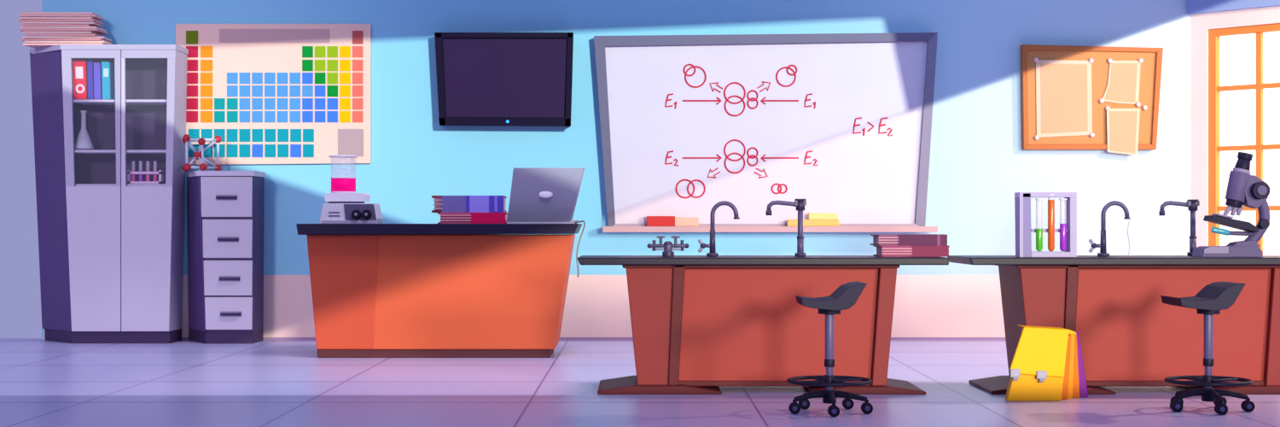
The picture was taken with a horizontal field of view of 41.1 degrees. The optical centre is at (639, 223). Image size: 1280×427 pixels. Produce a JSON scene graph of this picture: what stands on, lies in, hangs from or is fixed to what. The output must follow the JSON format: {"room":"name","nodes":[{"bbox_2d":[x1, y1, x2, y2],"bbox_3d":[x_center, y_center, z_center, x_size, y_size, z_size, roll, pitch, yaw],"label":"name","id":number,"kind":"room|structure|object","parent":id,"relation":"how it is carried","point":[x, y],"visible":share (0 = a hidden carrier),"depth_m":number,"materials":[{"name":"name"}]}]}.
{"room":"science classroom","nodes":[
{"label":"science classroom","id":0,"kind":"room"},
{"bbox_2d":[41,0,1190,339],"bbox_3d":[-0.200,-0.650,14.800,9.900,3.300,0.200,0,0,0],"label":"wall","id":1,"kind":"structure","parent":0,"point":[978,160],"depth_m":14.70,"materials":[{"name":"paint"}]},
{"bbox_2d":[175,23,371,164],"bbox_3d":[-3.152,-1.111,14.672,1.671,1.210,0.035,0,0,0],"label":"poster","id":2,"kind":"object","parent":1,"relation":"attached to","point":[272,93],"visible":1,"depth_m":14.65,"materials":[{"name":"paper"}]},
{"bbox_2d":[434,32,573,126],"bbox_3d":[-1.159,-1.228,14.602,1.184,0.799,0.175,0,0,0],"label":"television","id":3,"kind":"object","parent":1,"relation":"attached to","point":[484,78],"visible":1,"depth_m":14.54,"materials":[{"name":"plastic"},{"name":"glass"}]},
{"bbox_2d":[43,274,1005,339],"bbox_3d":[-0.200,0.720,14.694,9.860,0.560,0.014,0,0,0],"label":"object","id":4,"kind":"structure","parent":1,"relation":"attached to","point":[596,305],"depth_m":14.69,"materials":[{"name":"paint"}]},
{"bbox_2d":[181,337,1005,339],"bbox_3d":[-0.200,0.988,14.682,9.820,0.024,0.010,0,0,0],"label":"baseboard","id":5,"kind":"structure","parent":1,"relation":"attached to","point":[183,338],"depth_m":14.68,"materials":[{"name":"paint"}]},
{"bbox_2d":[593,32,937,226],"bbox_3d":[1.075,-0.787,14.635,2.937,1.691,0.110,0,0,0],"label":"whiteboard","id":6,"kind":"object","parent":1,"relation":"attached to","point":[840,123],"visible":1,"depth_m":14.62,"materials":[{"name":"paint"}]},
{"bbox_2d":[602,226,937,232],"bbox_3d":[1.101,0.047,14.508,2.838,0.050,0.135,0,0,0],"label":"marker tray","id":7,"kind":"object","parent":6,"relation":"attached to","point":[605,229],"visible":1,"depth_m":14.44,"materials":[{"name":"paint"}]},
{"bbox_2d":[646,215,698,226],"bbox_3d":[0.279,-0.022,14.510,0.441,0.086,0.080,0,0,0],"label":"eraser","id":8,"kind":"object","parent":7,"relation":"on","point":[651,220],"depth_m":14.47,"materials":[{"name":"red"}]},
{"bbox_2d":[786,212,839,226],"bbox_3d":[1.472,-0.036,14.510,0.441,0.115,0.080,0,0,0],"label":"sponge","id":9,"kind":"object","parent":7,"relation":"on","point":[814,218],"visible":1,"depth_m":14.47,"materials":[{"name":"paint"}]},
{"bbox_2d":[1020,44,1163,149],"bbox_3d":[3.875,-1.085,14.650,1.205,0.898,0.080,0,0,0],"label":"cork board","id":10,"kind":"object","parent":1,"relation":"attached to","point":[1150,69],"visible":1,"depth_m":14.64,"materials":[{"name":"cork"},{"name":"wood"}]},
{"bbox_2d":[1033,57,1147,155],"bbox_3d":[3.860,-1.005,14.617,0.978,0.842,0.031,0,0,0],"label":"pinned papers","id":11,"kind":"object","parent":10,"relation":"attached to","point":[1063,88],"visible":1,"depth_m":14.63,"materials":[{"name":"paper"}]},
{"bbox_2d":[0,337,1279,426],"bbox_3d":[0.000,1.050,6.800,18.000,0.100,16.200,0,0,0],"label":"floor","id":12,"kind":"structure","parent":0,"point":[183,382],"depth_m":9.97,"materials":[{"name":"tile"}]},
{"bbox_2d":[29,44,188,343],"bbox_3d":[-4.556,-0.247,14.443,1.366,2.497,0.405,0,0,0],"label":"tall cabinet","id":13,"kind":"object","parent":12,"relation":"on","point":[111,248],"visible":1,"depth_m":14.27,"materials":[{"name":"paint"}]},
{"bbox_2d":[18,11,113,48],"bbox_3d":[-4.856,-1.636,14.450,0.723,0.278,0.300,0,0,0],"label":"paper stack","id":14,"kind":"object","parent":13,"relation":"on","point":[40,29],"visible":0.96,"depth_m":14.32,"materials":[{"name":"paper"}]},
{"bbox_2d":[74,110,93,149],"bbox_3d":[-4.694,-0.789,14.400,0.170,0.330,0.170,0,0,0],"label":"flask","id":15,"kind":"object","parent":13,"relation":"in","point":[83,141],"visible":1,"depth_m":14.36,"materials":[{"name":"glass"}]},
{"bbox_2d":[72,59,115,99],"bbox_3d":[-4.614,-1.213,14.454,0.316,0.330,0.233,0,0,0],"label":"binders","id":16,"kind":"object","parent":13,"relation":"in","point":[92,80],"visible":0.96,"depth_m":14.35,"materials":[{"name":"paint"}]},
{"bbox_2d":[127,161,163,184],"bbox_3d":[-4.172,-0.431,14.400,0.287,0.192,0.080,0,0,0],"label":"test tube rack","id":17,"kind":"object","parent":13,"relation":"in","point":[130,173],"visible":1,"depth_m":14.38,"materials":[{"name":"paint"}]},
{"bbox_2d":[186,170,265,343],"bbox_3d":[-3.549,0.280,14.413,0.676,1.442,0.463,0,0,0],"label":"cabinet","id":18,"kind":"object","parent":12,"relation":"on","point":[225,208],"visible":1,"depth_m":14.22,"materials":[{"name":"metal"}]},
{"bbox_2d":[182,133,221,171],"bbox_3d":[-3.715,-0.595,14.370,0.334,0.306,0.284,0,0,0],"label":"model","id":19,"kind":"object","parent":18,"relation":"on","point":[198,154],"visible":1,"depth_m":14.33},
{"bbox_2d":[296,223,581,357],"bbox_3d":[-1.499,0.500,13.045,2.085,1.000,0.850,0,0,0],"label":"desk","id":20,"kind":"object","parent":12,"relation":"on","point":[379,290],"visible":1,"depth_m":12.71,"materials":[{"name":"paint"}]},
{"bbox_2d":[320,192,382,223],"bbox_3d":[-2.186,-0.115,12.918,0.429,0.231,0.324,0,0,0],"label":"magnetic stirrer","id":21,"kind":"object","parent":20,"relation":"on","point":[341,207],"visible":1,"depth_m":12.80,"materials":[{"name":"paint"}]},
{"bbox_2d":[328,155,358,192],"bbox_3d":[-2.248,-0.374,12.940,0.221,0.284,0.221,0,0,0],"label":"beaker","id":22,"kind":"object","parent":21,"relation":"on","point":[338,184],"visible":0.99,"depth_m":12.86,"materials":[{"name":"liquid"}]},
{"bbox_2d":[431,195,507,223],"bbox_3d":[-1.289,-0.106,13.004,0.561,0.212,0.332,0,0,0],"label":"book stack","id":23,"kind":"object","parent":20,"relation":"on","point":[452,209],"visible":0.96,"depth_m":12.86,"materials":[{"name":"paper"}]},
{"bbox_2d":[506,167,584,223],"bbox_3d":[-0.706,-0.208,12.940,0.588,0.417,0.440,0,0,0],"label":"laptop","id":24,"kind":"object","parent":20,"relation":"on","point":[538,194],"visible":1,"depth_m":12.77,"materials":[{"name":"paint"}]},
{"bbox_2d":[574,220,585,277],"bbox_3d":[-0.449,0.186,12.748,0.085,0.422,0.111,0,0,0],"label":"cable","id":25,"kind":"object","parent":20,"relation":"on","point":[584,221],"depth_m":12.70,"materials":[{"name":"grey plastic"}]},
{"bbox_2d":[577,255,949,394],"bbox_3d":[0.723,0.600,10.375,2.182,0.801,0.750,0,0,0],"label":"lab table","id":26,"kind":"object","parent":12,"relation":"on","point":[701,324],"visible":0.91,"depth_m":10.13,"materials":[{"name":"paint"}]},
{"bbox_2d":[647,235,688,256],"bbox_3d":[0.171,0.137,10.350,0.254,0.124,0.071,0,0,0],"label":"tap","id":27,"kind":"object","parent":26,"relation":"on","point":[667,247],"visible":1,"depth_m":10.34,"materials":[{"name":"metal"}]},
{"bbox_2d":[698,200,739,255],"bbox_3d":[0.480,0.030,10.400,0.252,0.338,0.071,0,0,0],"label":"gooseneck faucet","id":28,"kind":"object","parent":26,"relation":"on","point":[712,246],"visible":1,"depth_m":10.39,"materials":[{"name":"metal"}]},
{"bbox_2d":[765,198,806,256],"bbox_3d":[0.885,0.024,10.350,0.245,0.350,0.067,0,0,0],"label":"faucet","id":29,"kind":"object","parent":26,"relation":"on","point":[800,204],"visible":1,"depth_m":10.33,"materials":[{"name":"metal"}]},
{"bbox_2d":[870,233,949,256],"bbox_3d":[1.649,0.132,10.439,0.442,0.134,0.302,0,0,0],"label":"stack","id":30,"kind":"object","parent":26,"relation":"on","point":[887,245],"visible":1,"depth_m":10.30,"materials":[{"name":"paper"}]},
{"bbox_2d":[786,281,872,416],"bbox_3d":[1.005,0.655,9.050,0.451,0.689,0.451,0,0,0],"label":"stool","id":31,"kind":"object","parent":12,"relation":"on","point":[844,297],"visible":1,"depth_m":9.00,"materials":[{"name":"plastic"},{"name":"metal"}]},
{"bbox_2d":[1004,325,1087,401],"bbox_3d":[2.326,0.801,9.729,0.513,0.440,0.282,0,0,0],"label":"bag","id":32,"kind":"object","parent":12,"relation":"on","point":[1047,364],"visible":0.98,"depth_m":9.62,"materials":[{"name":"fabric"},{"name":"leather"},{"name":"metal"}]},
{"bbox_2d":[947,255,1279,394],"bbox_3d":[3.023,0.600,10.375,2.182,0.801,0.750,0,0,0],"label":"lab table","id":33,"kind":"object","parent":12,"relation":"on","point":[1128,336],"visible":0.67,"depth_m":10.13,"materials":[{"name":"paint"}]},
{"bbox_2d":[1014,192,1076,256],"bbox_3d":[2.440,0.005,10.268,0.343,0.388,0.144,0,0,0],"label":"test tube rack","id":34,"kind":"object","parent":33,"relation":"on","point":[1067,230],"visible":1,"depth_m":10.20,"materials":[{"name":"paint"}]},
{"bbox_2d":[1088,200,1130,255],"bbox_3d":[2.862,0.030,10.400,0.255,0.338,0.071,0,0,0],"label":"gooseneck faucet","id":35,"kind":"object","parent":33,"relation":"on","point":[1102,246],"visible":1,"depth_m":10.39,"materials":[{"name":"metal"}]},
{"bbox_2d":[1158,198,1199,255],"bbox_3d":[3.353,0.024,10.620,0.245,0.350,0.067,0,0,0],"label":"faucet","id":36,"kind":"object","parent":33,"relation":"on","point":[1192,204],"visible":0.91,"depth_m":10.61,"materials":[{"name":"metal"}]},
{"bbox_2d":[1192,151,1270,256],"bbox_3d":[3.597,-0.118,10.340,0.438,0.634,0.220,0,0,0],"label":"microscope","id":37,"kind":"object","parent":33,"relation":"on","point":[1245,189],"visible":1,"depth_m":10.29,"materials":[{"name":"paint"}]},
{"bbox_2d":[1160,281,1255,414],"bbox_3d":[3.047,0.657,9.150,0.451,0.685,0.451,0,0,0],"label":"stool","id":38,"kind":"object","parent":12,"relation":"on","point":[1214,297],"visible":1,"depth_m":9.09,"materials":[{"name":"plastic"},{"name":"metal"}]},
{"bbox_2d":[1190,5,1279,247],"bbox_3d":[5.688,-0.650,13.807,0.200,3.300,2.596,0,0,-42],"label":"window frame","id":39,"kind":"structure","parent":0,"point":[1201,24],"depth_m":14.62,"materials":[{"name":"paint"}]},
{"bbox_2d":[1186,0,1279,14],"bbox_3d":[5.596,-2.050,13.723,0.049,0.500,2.596,0,0,-42],"label":"trim","id":40,"kind":"structure","parent":39,"relation":"attached to","point":[1194,7],"depth_m":14.42,"materials":[{"name":"paint"}]},
{"bbox_2d":[1208,23,1279,255],"bbox_3d":[5.270,-0.615,14.118,0.200,2.090,1.314,0,0,-42],"label":"window","id":41,"kind":"structure","parent":39,"relation":"in","point":[1244,61],"depth_m":14.42,"materials":[{"name":"paint"}]}
]}

